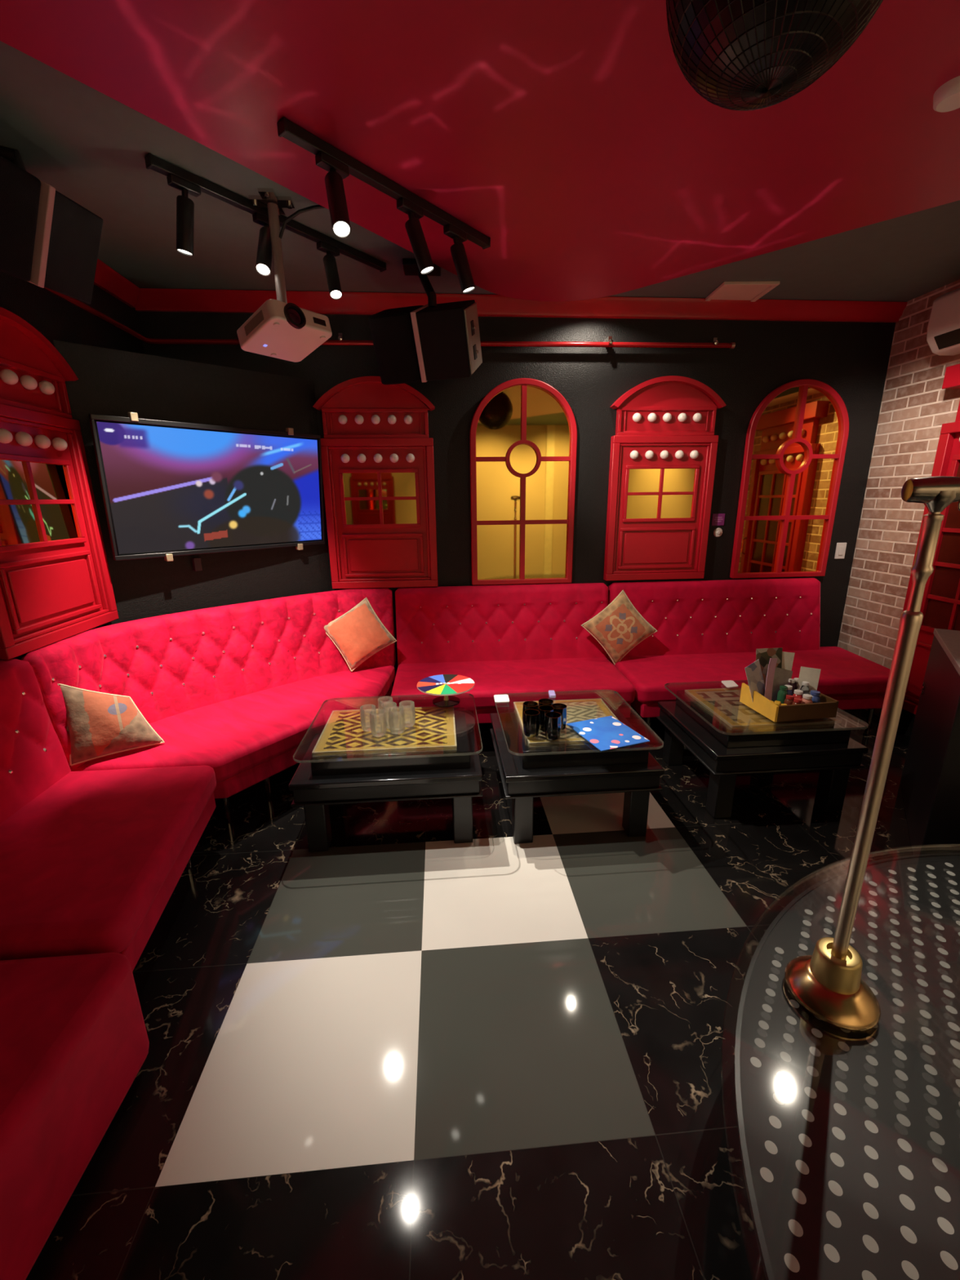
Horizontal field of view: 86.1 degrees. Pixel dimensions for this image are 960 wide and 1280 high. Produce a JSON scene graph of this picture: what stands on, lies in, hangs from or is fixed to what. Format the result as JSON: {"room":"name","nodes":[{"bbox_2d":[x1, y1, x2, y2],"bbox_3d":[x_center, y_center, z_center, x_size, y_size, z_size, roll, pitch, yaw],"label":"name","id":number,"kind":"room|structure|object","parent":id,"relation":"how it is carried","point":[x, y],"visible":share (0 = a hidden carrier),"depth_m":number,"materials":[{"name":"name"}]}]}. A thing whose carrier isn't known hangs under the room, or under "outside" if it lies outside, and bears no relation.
{"room":"karaoke room","nodes":[
{"label":"karaoke room","id":0,"kind":"room"},
{"bbox_2d":[0,271,144,660],"bbox_3d":[-1.881,0.006,0.656,0.100,2.760,5.800,-2,15,-4],"label":"wall","id":1,"kind":"structure","parent":0,"point":[56,318],"depth_m":2.53,"materials":[{"name":"black paint"}]},
{"bbox_2d":[0,306,119,660],"bbox_3d":[-1.922,-0.665,2.212,0.085,1.345,0.770,-2,15,-4],"label":"panel","id":2,"kind":"object","parent":1,"relation":"attached to","point":[55,583],"visible":1,"depth_m":2.26,"materials":[{"name":"red paint"}]},
{"bbox_2d":[0,306,78,381],"bbox_3d":[-1.929,-1.221,2.059,0.085,0.191,0.770,-2,15,-4],"label":"hood","id":3,"kind":"object","parent":2,"relation":"attached to","point":[23,348],"depth_m":2.20,"materials":[{"name":"red paint"}]},
{"bbox_2d":[93,258,139,307],"bbox_3d":[-1.810,-1.266,0.280,0.066,0.101,5.734,-2,15,-4],"label":"trim","id":4,"kind":"structure","parent":1,"relation":"attached to","point":[106,278],"depth_m":2.84,"materials":[{"name":"red paint"}]},
{"bbox_2d":[53,339,332,624],"bbox_3d":[-1.520,-0.434,3.150,1.010,2.280,0.830,-2,15,-4],"label":"wall","id":5,"kind":"structure","parent":0,"point":[110,382],"depth_m":2.92,"materials":[{"name":"black paint"}]},
{"bbox_2d":[191,557,202,571],"bbox_3d":[-1.648,-0.442,2.996,0.040,0.076,0.035,-15,21,-42],"label":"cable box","id":6,"kind":"object","parent":5,"relation":"attached to","point":[197,563],"visible":1,"depth_m":2.98,"materials":[{"name":"black plastic"}]},
{"bbox_2d":[88,412,324,561],"bbox_3d":[-1.460,-0.861,2.971,0.145,0.740,1.217,13,20,40],"label":"television","id":7,"kind":"object","parent":5,"relation":"attached to","point":[167,491],"visible":1,"depth_m":2.86,"materials":[{"name":"black metal"}]},
{"bbox_2d":[25,705,911,1279],"bbox_3d":[0.621,1.317,1.218,5.090,0.120,6.000,-2,15,-4],"label":"floor","id":8,"kind":"structure","parent":0,"point":[400,1049],"depth_m":1.52,"materials":[{"name":"black tile"}]},
{"bbox_2d":[0,952,149,1279],"bbox_3d":[-1.320,1.147,0.975,0.854,0.378,0.925,-2,15,-4],"label":"sofa","id":9,"kind":"object","parent":8,"relation":"on","point":[74,1042],"visible":1,"depth_m":1.17,"materials":[{"name":"red fabric"}]},
{"bbox_2d":[0,658,216,971],"bbox_3d":[-1.470,0.629,1.804,0.878,0.941,0.925,-2,15,-4],"label":"tufted sofa","id":10,"kind":"object","parent":8,"relation":"on","point":[91,862],"visible":0.96,"depth_m":1.80,"materials":[{"name":"red fabric"}]},
{"bbox_2d":[0,764,216,960],"bbox_3d":[-1.406,0.730,1.836,0.753,0.120,0.923,-2,15,-4],"label":"seat cushion","id":11,"kind":"object","parent":10,"relation":"on","point":[86,858],"depth_m":1.70,"materials":[{"name":"red fabric"}]},
{"bbox_2d":[20,587,395,824],"bbox_3d":[-1.213,0.305,2.976,0.887,0.941,2.038,10,19,34],"label":"tufted sofa","id":12,"kind":"object","parent":8,"relation":"on","point":[233,690],"visible":0.8,"depth_m":2.82,"materials":[{"name":"red fabric"}]},
{"bbox_2d":[57,683,164,766],"bbox_3d":[-1.681,0.339,2.343,0.360,0.356,0.160,-12,19,-36],"label":"throw cushion","id":13,"kind":"object","parent":12,"relation":"on","point":[100,724],"visible":0.99,"depth_m":2.29,"materials":[{"name":"orange fabric"}]},
{"bbox_2d":[71,664,395,782],"bbox_3d":[-1.167,0.430,2.919,0.868,0.120,1.876,14,21,42],"label":"seat cushion","id":14,"kind":"object","parent":12,"relation":"on","point":[238,735],"depth_m":2.66,"materials":[{"name":"red fabric"}]},
{"bbox_2d":[324,597,396,671],"bbox_3d":[-0.819,-0.040,3.481,0.489,0.469,0.182,-6,16,-17],"label":"throw cushion","id":15,"kind":"object","parent":12,"relation":"on","point":[358,633],"visible":1,"depth_m":3.44,"materials":[{"name":"orange fabric"}]},
{"bbox_2d":[288,693,482,852],"bbox_3d":[-0.430,0.637,2.616,0.843,0.475,0.723,-2,15,-4],"label":"coffee table","id":16,"kind":"object","parent":8,"relation":"on","point":[437,757],"visible":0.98,"depth_m":2.30,"materials":[{"name":"black wood"}]},
{"bbox_2d":[360,704,377,731],"bbox_3d":[-0.535,0.374,2.468,0.078,0.112,0.075,-2,15,-4],"label":"tumbler","id":17,"kind":"object","parent":16,"relation":"on","point":[364,727],"visible":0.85,"depth_m":2.46,"materials":[{"name":"clear glass"}]},
{"bbox_2d":[369,708,386,737],"bbox_3d":[-0.477,0.389,2.412,0.078,0.112,0.075,-2,15,-4],"label":"tumbler","id":18,"kind":"object","parent":16,"relation":"on","point":[382,732],"visible":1,"depth_m":2.41,"materials":[{"name":"clear glass"}]},
{"bbox_2d":[377,696,393,722],"bbox_3d":[-0.470,0.347,2.565,0.078,0.112,0.075,-2,15,-4],"label":"tumbler","id":19,"kind":"object","parent":16,"relation":"on","point":[390,699],"visible":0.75,"depth_m":2.56,"materials":[{"name":"clear glass"}]},
{"bbox_2d":[381,702,397,728],"bbox_3d":[-0.439,0.365,2.496,0.078,0.112,0.075,-2,15,-4],"label":"tumbler","id":20,"kind":"object","parent":16,"relation":"on","point":[394,704],"visible":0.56,"depth_m":2.50,"materials":[{"name":"clear glass"}]},
{"bbox_2d":[388,706,404,733],"bbox_3d":[-0.394,0.381,2.438,0.078,0.112,0.075,-2,15,-4],"label":"tumbler","id":21,"kind":"object","parent":16,"relation":"on","point":[398,731],"visible":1,"depth_m":2.43,"materials":[{"name":"clear glass"}]},
{"bbox_2d":[399,700,415,727],"bbox_3d":[-0.355,0.361,2.510,0.078,0.112,0.075,-2,15,-4],"label":"tumbler","id":22,"kind":"object","parent":16,"relation":"on","point":[407,724],"visible":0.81,"depth_m":2.51,"materials":[{"name":"clear glass"}]},
{"bbox_2d":[417,674,474,706],"bbox_3d":[-0.184,0.286,2.790,0.310,0.106,0.310,-2,15,-4],"label":"wheel","id":23,"kind":"object","parent":16,"relation":"on","point":[446,686],"visible":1,"depth_m":2.77,"materials":[{"name":"multicoloured plastic"}]},
{"bbox_2d":[391,582,635,723],"bbox_3d":[0.196,0.159,3.451,1.526,0.941,0.800,-2,15,-4],"label":"tufted sofa","id":24,"kind":"object","parent":8,"relation":"on","point":[520,639],"visible":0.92,"depth_m":3.63,"materials":[{"name":"red fabric"}]},
{"bbox_2d":[391,657,635,709],"bbox_3d":[0.194,0.272,3.438,1.513,0.120,0.715,-2,15,-4],"label":"seat cushion","id":25,"kind":"object","parent":24,"relation":"on","point":[492,676],"depth_m":3.35,"materials":[{"name":"red fabric"}]},
{"bbox_2d":[489,689,664,844],"bbox_3d":[0.445,0.618,2.650,0.723,0.475,0.718,-2,15,-4],"label":"coffee table","id":26,"kind":"object","parent":8,"relation":"on","point":[530,768],"visible":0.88,"depth_m":2.33,"materials":[{"name":"black wood"}]},
{"bbox_2d":[493,694,509,702],"bbox_3d":[0.119,0.323,2.833,0.083,0.005,0.106,-2,15,-4],"label":"coaster","id":27,"kind":"object","parent":26,"relation":"on","point":[498,698],"visible":1,"depth_m":2.83,"materials":[{"name":"white paper"}]},
{"bbox_2d":[522,701,537,723],"bbox_3d":[0.244,0.361,2.486,0.078,0.112,0.075,-2,15,-4],"label":"tumbler","id":28,"kind":"object","parent":26,"relation":"on","point":[527,704],"visible":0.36,"depth_m":2.48,"materials":[{"name":"black glass"}]},
{"bbox_2d":[523,709,539,737],"bbox_3d":[0.239,0.387,2.389,0.078,0.112,0.075,-2,15,-4],"label":"tumbler","id":29,"kind":"object","parent":26,"relation":"on","point":[531,717],"visible":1,"depth_m":2.36,"materials":[{"name":"black glass"}]},
{"bbox_2d":[537,698,553,711],"bbox_3d":[0.322,0.352,2.516,0.078,0.112,0.075,-2,15,-4],"label":"tumbler","id":30,"kind":"object","parent":26,"relation":"on","point":[542,701],"visible":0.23,"depth_m":2.52,"materials":[{"name":"black glass"}]},
{"bbox_2d":[538,705,554,732],"bbox_3d":[0.313,0.374,2.435,0.078,0.112,0.075,-2,15,-4],"label":"tumbler","id":31,"kind":"object","parent":26,"relation":"on","point":[543,709],"visible":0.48,"depth_m":2.41,"materials":[{"name":"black glass"}]},
{"bbox_2d":[548,690,555,697],"bbox_3d":[0.403,0.302,2.876,0.034,0.016,0.080,0,15,1],"label":"box","id":32,"kind":"object","parent":26,"relation":"on","point":[552,694],"visible":1,"depth_m":2.85,"materials":[{"name":"plastic"}]},
{"bbox_2d":[544,711,560,740],"bbox_3d":[0.334,0.395,2.359,0.078,0.112,0.075,-2,15,-4],"label":"tumbler","id":33,"kind":"object","parent":26,"relation":"on","point":[553,719],"visible":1,"depth_m":2.33,"materials":[{"name":"black glass"}]},
{"bbox_2d":[551,702,566,730],"bbox_3d":[0.376,0.367,2.457,0.078,0.112,0.075,-2,15,-4],"label":"tumbler","id":34,"kind":"object","parent":26,"relation":"on","point":[560,708],"visible":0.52,"depth_m":2.43,"materials":[{"name":"black glass"}]},
{"bbox_2d":[566,715,649,751],"bbox_3d":[0.594,0.433,2.413,0.256,0.004,0.300,-6,16,-20],"label":"menu card","id":35,"kind":"object","parent":26,"relation":"on","point":[605,733],"visible":1,"depth_m":2.40,"materials":[{"name":"blue paper"}]},
{"bbox_2d":[608,577,909,731],"bbox_3d":[1.861,0.109,3.567,1.834,0.941,0.839,-2,15,-4],"label":"tufted sofa","id":36,"kind":"object","parent":8,"relation":"on","point":[708,631],"visible":0.81,"depth_m":3.75,"materials":[{"name":"red fabric"}]},
{"bbox_2d":[581,590,657,664],"bbox_3d":[0.976,-0.084,3.605,0.537,0.528,0.145,-1,15,0],"label":"throw cushion","id":37,"kind":"object","parent":36,"relation":"on","point":[619,628],"visible":1,"depth_m":3.56,"materials":[{"name":"fabric"}]},
{"bbox_2d":[608,646,909,703],"bbox_3d":[1.865,0.223,3.548,1.833,0.120,0.740,-2,15,-4],"label":"seat cushion","id":38,"kind":"object","parent":36,"relation":"on","point":[845,675],"depth_m":3.41,"materials":[{"name":"red fabric"}]},
{"bbox_2d":[656,680,868,818],"bbox_3d":[1.468,0.564,2.806,0.767,0.475,0.686,-2,15,-4],"label":"coffee table","id":39,"kind":"object","parent":8,"relation":"on","point":[730,738],"visible":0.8,"depth_m":2.52,"materials":[{"name":"black wood"}]},
{"bbox_2d":[721,680,737,687],"bbox_3d":[1.465,0.258,3.015,0.072,0.005,0.116,1,15,6],"label":"coaster","id":40,"kind":"object","parent":39,"relation":"on","point":[729,683],"visible":1,"depth_m":3.01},
{"bbox_2d":[739,682,839,722],"bbox_3d":[1.581,0.306,2.644,0.336,0.105,0.270,-3,15,-8],"label":"wooden crate","id":41,"kind":"object","parent":39,"relation":"on","point":[828,706],"visible":0.73,"depth_m":2.53,"materials":[{"name":"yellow wood"}]},
{"bbox_2d":[744,659,764,702],"bbox_3d":[1.429,0.231,2.656,0.172,0.261,0.040,-8,17,-26],"label":"leaflet","id":42,"kind":"object","parent":41,"relation":"in","point":[753,671],"visible":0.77,"depth_m":2.65,"materials":[{"name":"grey paper"}]},
{"bbox_2d":[755,647,782,687],"bbox_3d":[1.522,0.186,2.714,0.159,0.288,0.048,-3,16,-10],"label":"magazine","id":43,"kind":"object","parent":41,"relation":"in","point":[763,655],"visible":0.42,"depth_m":2.70,"materials":[{"name":"multicoloured paper"}]},
{"bbox_2d":[764,657,777,700],"bbox_3d":[1.498,0.221,2.650,0.075,0.258,0.036,-5,16,-15],"label":"leaflet","id":44,"kind":"object","parent":41,"relation":"in","point":[772,664],"visible":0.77,"depth_m":2.65,"materials":[{"name":"pink paper"}]},
{"bbox_2d":[773,700,781,705],"bbox_3d":[1.490,0.339,2.582,0.028,0.060,0.040,10,18,33],"label":"packet","id":45,"kind":"object","parent":41,"relation":"in","point":[777,703],"visible":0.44,"depth_m":2.57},
{"bbox_2d":[771,666,792,702],"bbox_3d":[1.565,0.244,2.695,0.176,0.216,0.042,-3,16,-9],"label":"leaflet","id":46,"kind":"object","parent":41,"relation":"in","point":[781,676],"visible":0.6,"depth_m":2.69,"materials":[{"name":"grey paper"}]},
{"bbox_2d":[776,684,787,703],"bbox_3d":[1.555,0.292,2.645,0.045,0.115,0.045,-2,15,-4],"label":"bottle","id":47,"kind":"object","parent":41,"relation":"in","point":[781,695],"visible":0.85,"depth_m":2.63,"materials":[{"name":"green plastic"}]},
{"bbox_2d":[781,651,794,671],"bbox_3d":[1.600,0.192,2.736,0.126,0.269,0.034,0,15,2],"label":"leaflet","id":48,"kind":"object","parent":41,"relation":"in","point":[787,657],"visible":0.31,"depth_m":2.72,"materials":[{"name":"white paper"}]},
{"bbox_2d":[783,694,793,705],"bbox_3d":[1.566,0.320,2.609,0.040,0.080,0.040,-2,15,-4],"label":"bottle","id":49,"kind":"object","parent":41,"relation":"in","point":[788,700],"visible":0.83,"depth_m":2.59,"materials":[{"name":"red plastic"}]},
{"bbox_2d":[784,684,792,695],"bbox_3d":[1.589,0.289,2.662,0.045,0.111,0.045,-2,15,-4],"label":"bottle","id":50,"kind":"object","parent":41,"relation":"in","point":[789,687],"visible":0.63,"depth_m":2.64,"materials":[{"name":"grey plastic"}]},
{"bbox_2d":[786,678,795,694],"bbox_3d":[1.631,0.268,2.704,0.038,0.129,0.038,-2,15,-4],"label":"bottle","id":51,"kind":"object","parent":41,"relation":"in","point":[791,681],"visible":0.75,"depth_m":2.68,"materials":[{"name":"black plastic"}]},
{"bbox_2d":[794,677,798,689],"bbox_3d":[1.666,0.264,2.715,0.038,0.129,0.038,-2,15,-4],"label":"bottle","id":52,"kind":"object","parent":41,"relation":"in","point":[795,678],"visible":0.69,"depth_m":2.69,"materials":[{"name":"white plastic"}]},
{"bbox_2d":[791,697,802,704],"bbox_3d":[1.578,0.332,2.562,0.045,0.082,0.045,-2,15,-4],"label":"bottle","id":53,"kind":"object","parent":41,"relation":"in","point":[797,700],"visible":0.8,"depth_m":2.55,"materials":[{"name":"red plastic"}]},
{"bbox_2d":[792,689,803,702],"bbox_3d":[1.615,0.306,2.618,0.049,0.102,0.049,-2,15,-4],"label":"bottle","id":54,"kind":"object","parent":41,"relation":"in","point":[797,693],"visible":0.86,"depth_m":2.60,"materials":[{"name":"red plastic"}]},
{"bbox_2d":[800,680,809,695],"bbox_3d":[1.678,0.279,2.662,0.040,0.129,0.040,-2,15,-4],"label":"bottle","id":55,"kind":"object","parent":41,"relation":"in","point":[805,688],"visible":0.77,"depth_m":2.64,"materials":[{"name":"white plastic"}]},
{"bbox_2d":[801,693,813,703],"bbox_3d":[1.632,0.321,2.572,0.052,0.096,0.052,-2,15,-4],"label":"bottle","id":56,"kind":"object","parent":41,"relation":"in","point":[806,698],"visible":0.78,"depth_m":2.55,"materials":[{"name":"plastic"}]},
{"bbox_2d":[796,666,821,694],"bbox_3d":[1.700,0.240,2.672,0.094,0.200,0.018,7,17,26],"label":"booklet","id":57,"kind":"object","parent":41,"relation":"in","point":[811,675],"visible":0.51,"depth_m":2.66,"materials":[{"name":"white paper"}]},
{"bbox_2d":[809,689,820,702],"bbox_3d":[1.695,0.308,2.610,0.054,0.100,0.054,-2,15,-4],"label":"bottle","id":58,"kind":"object","parent":41,"relation":"in","point":[815,694],"visible":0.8,"depth_m":2.58,"materials":[{"name":"blue plastic"}]},
{"bbox_2d":[720,844,959,1279],"bbox_3d":[1.645,1.211,0.676,2.452,0.350,2.452,-2,15,-4],"label":"stage","id":59,"kind":"object","parent":8,"relation":"on","point":[850,1140],"visible":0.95,"depth_m":1.09,"materials":[{"name":"black metal"}]},
{"bbox_2d":[784,475,959,1031],"bbox_3d":[0.863,0.285,1.114,0.198,1.221,0.198,-2,15,-4],"label":"post","id":60,"kind":"object","parent":59,"relation":"on","point":[828,982],"visible":1,"depth_m":1.15,"materials":[{"name":"gold metal"}]},
{"bbox_2d":[900,628,959,847],"bbox_3d":[2.262,0.491,2.272,0.468,0.880,0.850,10,18,33],"label":"cabinet","id":61,"kind":"object","parent":8,"relation":"on","point":[930,781],"visible":0.97,"depth_m":2.21,"materials":[{"name":"black metal"}]},
{"bbox_2d":[933,628,959,675],"bbox_3d":[2.261,0.081,2.158,0.460,0.028,0.850,10,18,33],"label":"countertop","id":62,"kind":"structure","parent":61,"relation":"on","point":[949,640],"depth_m":2.36,"materials":[{"name":"white stone"}]},
{"bbox_2d":[0,0,959,302],"bbox_3d":[0.591,-1.450,0.459,5.090,0.100,6.000,-2,15,-4],"label":"ceiling","id":63,"kind":"structure","parent":0,"point":[90,146],"depth_m":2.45,"materials":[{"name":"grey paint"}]},
{"bbox_2d":[0,145,102,303],"bbox_3d":[-1.664,-1.490,1.788,0.420,0.479,0.551,0,15,1],"label":"loudspeaker","id":64,"kind":"object","parent":63,"relation":"hanging from","point":[48,240],"visible":1,"depth_m":1.79,"materials":[{"name":"black fabric"}]},
{"bbox_2d":[0,155,40,281],"bbox_3d":[-1.666,-1.423,1.658,0.314,0.316,0.242,23,19,-6],"label":"grille","id":65,"kind":"object","parent":64,"relation":"attached to","point":[20,190],"depth_m":1.70,"materials":[{"name":"black fabric"}]},
{"bbox_2d":[144,152,386,271],"bbox_3d":[-0.864,-1.872,2.316,0.042,0.036,1.153,11,19,36],"label":"track","id":66,"kind":"object","parent":63,"relation":"attached to","point":[153,162],"visible":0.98,"depth_m":2.15,"materials":[{"name":"black metal"}]},
{"bbox_2d":[166,173,200,256],"bbox_3d":[-1.146,-1.647,2.015,0.113,0.238,0.083,-15,21,-41],"label":"spotlight","id":67,"kind":"object","parent":66,"relation":"attached to","point":[184,205],"visible":1,"depth_m":1.99,"materials":[{"name":"black metal"}]},
{"bbox_2d":[252,212,279,275],"bbox_3d":[-0.933,-1.705,2.234,0.085,0.247,0.183,1,15,7],"label":"spotlight","id":68,"kind":"object","parent":66,"relation":"attached to","point":[264,258],"visible":0.94,"depth_m":2.20,"materials":[{"name":"black metal"}]},
{"bbox_2d":[316,240,342,299],"bbox_3d":[-0.702,-1.779,2.488,0.126,0.245,0.117,12,20,38],"label":"spotlight","id":69,"kind":"object","parent":66,"relation":"attached to","point":[329,260],"visible":1,"depth_m":2.46,"materials":[{"name":"black metal"}]},
{"bbox_2d":[236,187,332,362],"bbox_3d":[-0.826,-1.533,2.155,0.342,0.608,0.377,8,18,29],"label":"projector","id":70,"kind":"object","parent":63,"relation":"hanging from","point":[279,329],"visible":1,"depth_m":2.15,"materials":[{"name":"white plastic"}]},
{"bbox_2d":[244,309,263,336],"bbox_3d":[-0.906,-1.272,2.065,0.140,0.036,0.006,-8,8,39],"label":"vent","id":71,"kind":"object","parent":70,"relation":"attached to","point":[255,322],"depth_m":2.06,"materials":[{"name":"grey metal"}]},
{"bbox_2d":[276,116,490,249],"bbox_3d":[-0.290,-1.685,1.953,0.042,0.036,1.006,12,20,38],"label":"track","id":72,"kind":"object","parent":63,"relation":"attached to","point":[286,129],"visible":0.99,"depth_m":1.83,"materials":[{"name":"black metal"}]},
{"bbox_2d":[315,151,351,238],"bbox_3d":[-0.465,-1.471,1.716,0.114,0.253,0.160,-11,19,-34],"label":"spotlight","id":73,"kind":"object","parent":72,"relation":"attached to","point":[337,171],"visible":1,"depth_m":1.69,"materials":[{"name":"black metal"}]},
{"bbox_2d":[396,197,434,274],"bbox_3d":[-0.246,-1.565,2.002,0.096,0.229,0.125,12,20,38],"label":"spotlight","id":74,"kind":"object","parent":72,"relation":"attached to","point":[413,226],"visible":1,"depth_m":1.99,"materials":[{"name":"black metal"}]},
{"bbox_2d":[443,223,475,293],"bbox_3d":[-0.086,-1.620,2.196,0.133,0.228,0.084,-13,20,-39],"label":"spotlight","id":75,"kind":"object","parent":72,"relation":"attached to","point":[458,252],"visible":1,"depth_m":2.19,"materials":[{"name":"black metal"}]},
{"bbox_2d":[368,258,482,384],"bbox_3d":[-0.272,-1.688,2.722,0.539,0.622,0.430,3,16,12],"label":"loudspeaker","id":76,"kind":"object","parent":63,"relation":"hanging from","point":[433,340],"visible":0.96,"depth_m":2.63,"materials":[{"name":"black plastic"}]},
{"bbox_2d":[368,305,423,384],"bbox_3d":[-0.415,-1.591,2.774,0.242,0.316,0.314,2,39,13],"label":"grille","id":77,"kind":"object","parent":76,"relation":"attached to","point":[393,331],"depth_m":2.65,"materials":[{"name":"black fabric"}]},
{"bbox_2d":[705,280,780,302],"bbox_3d":[1.604,-2.150,3.191,0.330,0.018,0.330,-1,15,0],"label":"ceiling vent","id":78,"kind":"object","parent":63,"relation":"in","point":[752,291],"visible":0.77,"depth_m":3.14,"materials":[{"name":"metal"}]},
{"bbox_2d":[666,0,883,111],"bbox_3d":[0.549,-1.263,0.927,0.400,0.435,0.400,-2,15,-4],"label":"ball","id":79,"kind":"object","parent":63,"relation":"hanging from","point":[736,55],"visible":1,"depth_m":0.93,"materials":[{"name":"black metal"}]},
{"bbox_2d":[137,311,895,686],"bbox_3d":[0.376,-0.847,3.674,5.090,2.760,0.100,-2,15,-4],"label":"wall","id":80,"kind":"structure","parent":0,"point":[851,357],"depth_m":3.46,"materials":[{"name":"black paint"}]},
{"bbox_2d":[312,376,437,588],"bbox_3d":[-0.672,-1.019,3.446,0.770,1.345,0.085,-2,15,-4],"label":"panel","id":81,"kind":"object","parent":80,"relation":"attached to","point":[377,449],"visible":0.98,"depth_m":3.44,"materials":[{"name":"red paint"}]},
{"bbox_2d":[312,376,435,411],"bbox_3d":[-0.678,-1.576,3.293,0.770,0.191,0.085,-2,15,-4],"label":"hood","id":82,"kind":"object","parent":81,"relation":"attached to","point":[363,393],"depth_m":3.29,"materials":[{"name":"red paint"}]},
{"bbox_2d":[41,287,735,348],"bbox_3d":[-0.049,-1.367,1.366,3.742,0.068,4.000,-2,15,-4],"label":"pipe","id":83,"kind":"object","parent":80,"relation":"attached to","point":[713,343],"visible":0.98,"depth_m":3.24,"materials":[{"name":"red metal"}]},
{"bbox_2d":[134,288,907,322],"bbox_3d":[0.368,-2.104,3.244,4.890,0.101,0.066,-2,15,-4],"label":"trim","id":84,"kind":"structure","parent":80,"relation":"attached to","point":[148,300],"depth_m":3.25,"materials":[{"name":"red paint"}]},
{"bbox_2d":[469,377,577,585],"bbox_3d":[0.296,-1.056,3.535,0.724,1.348,0.045,-2,15,-4],"label":"arched mirror","id":85,"kind":"object","parent":80,"relation":"attached to","point":[523,442],"visible":1,"depth_m":3.54,"materials":[{"name":"red paint"}]},
{"bbox_2d":[603,375,726,580],"bbox_3d":[1.267,-1.092,3.584,0.770,1.345,0.085,-2,15,-4],"label":"panel","id":86,"kind":"object","parent":80,"relation":"attached to","point":[663,454],"visible":1,"depth_m":3.58,"materials":[{"name":"red paint"}]},
{"bbox_2d":[609,375,726,408],"bbox_3d":[1.261,-1.649,3.431,0.770,0.191,0.085,-2,15,-4],"label":"hood","id":87,"kind":"object","parent":86,"relation":"attached to","point":[668,392],"depth_m":3.43,"materials":[{"name":"red paint"}]},
{"bbox_2d":[711,513,724,525],"bbox_3d":[1.725,-0.871,3.720,0.092,0.084,0.010,-2,15,-4],"label":"wall sign","id":88,"kind":"object","parent":80,"relation":"attached to","point":[717,519],"visible":1,"depth_m":3.72,"materials":[{"name":"purple plastic"}]},
{"bbox_2d":[713,528,722,537],"bbox_3d":[1.734,-0.782,3.739,0.066,0.066,0.022,-2,15,-4],"label":"button","id":89,"kind":"object","parent":80,"relation":"attached to","point":[717,532],"visible":1,"depth_m":3.74,"materials":[{"name":"white plastic"}]},
{"bbox_2d":[729,378,848,578],"bbox_3d":[2.220,-1.122,3.674,0.724,1.348,0.045,-2,15,-4],"label":"arched mirror","id":90,"kind":"object","parent":80,"relation":"attached to","point":[797,437],"visible":1,"depth_m":3.67,"materials":[{"name":"red paint"}]},
{"bbox_2d":[834,542,846,559],"bbox_3d":[2.703,-0.668,3.853,0.076,0.120,0.014,-2,15,-4],"label":"light switch","id":91,"kind":"object","parent":80,"relation":"attached to","point":[840,550],"visible":1,"depth_m":3.85,"materials":[{"name":"white plastic"}]},
{"bbox_2d":[837,279,959,715],"bbox_3d":[2.964,-0.583,2.605,0.100,2.760,2.500,-2,15,-4],"label":"wall","id":92,"kind":"structure","parent":0,"point":[914,408],"depth_m":3.50,"materials":[{"name":"red brick"}]},
{"bbox_2d":[878,363,959,737],"bbox_3d":[2.840,-0.411,2.928,0.112,2.260,0.850,-2,15,-4],"label":"door","id":93,"kind":"structure","parent":92,"relation":"in","point":[940,603],"depth_m":3.14,"materials":[{"name":"red paint"}]},
{"bbox_2d":[942,363,959,389],"bbox_3d":[2.834,-1.443,2.645,0.100,0.120,0.850,-2,15,-4],"label":"hood","id":94,"kind":"object","parent":93,"relation":"attached to","point":[952,375],"depth_m":3.00,"materials":[{"name":"red paint"}]},
{"bbox_2d":[926,288,959,355],"bbox_3d":[2.769,-1.743,2.636,0.212,0.315,0.840,-2,15,-4],"label":"air conditioner","id":95,"kind":"object","parent":92,"relation":"attached to","point":[943,333],"visible":1,"depth_m":2.94,"materials":[{"name":"white plastic"}]},
{"bbox_2d":[933,75,959,112],"bbox_3d":[1.379,-1.579,1.488,0.108,0.034,0.108,-2,15,-4],"label":"recessed light","id":96,"kind":"object","parent":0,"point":[946,98],"visible":1,"depth_m":1.49,"materials":[{"name":"white plastic"}]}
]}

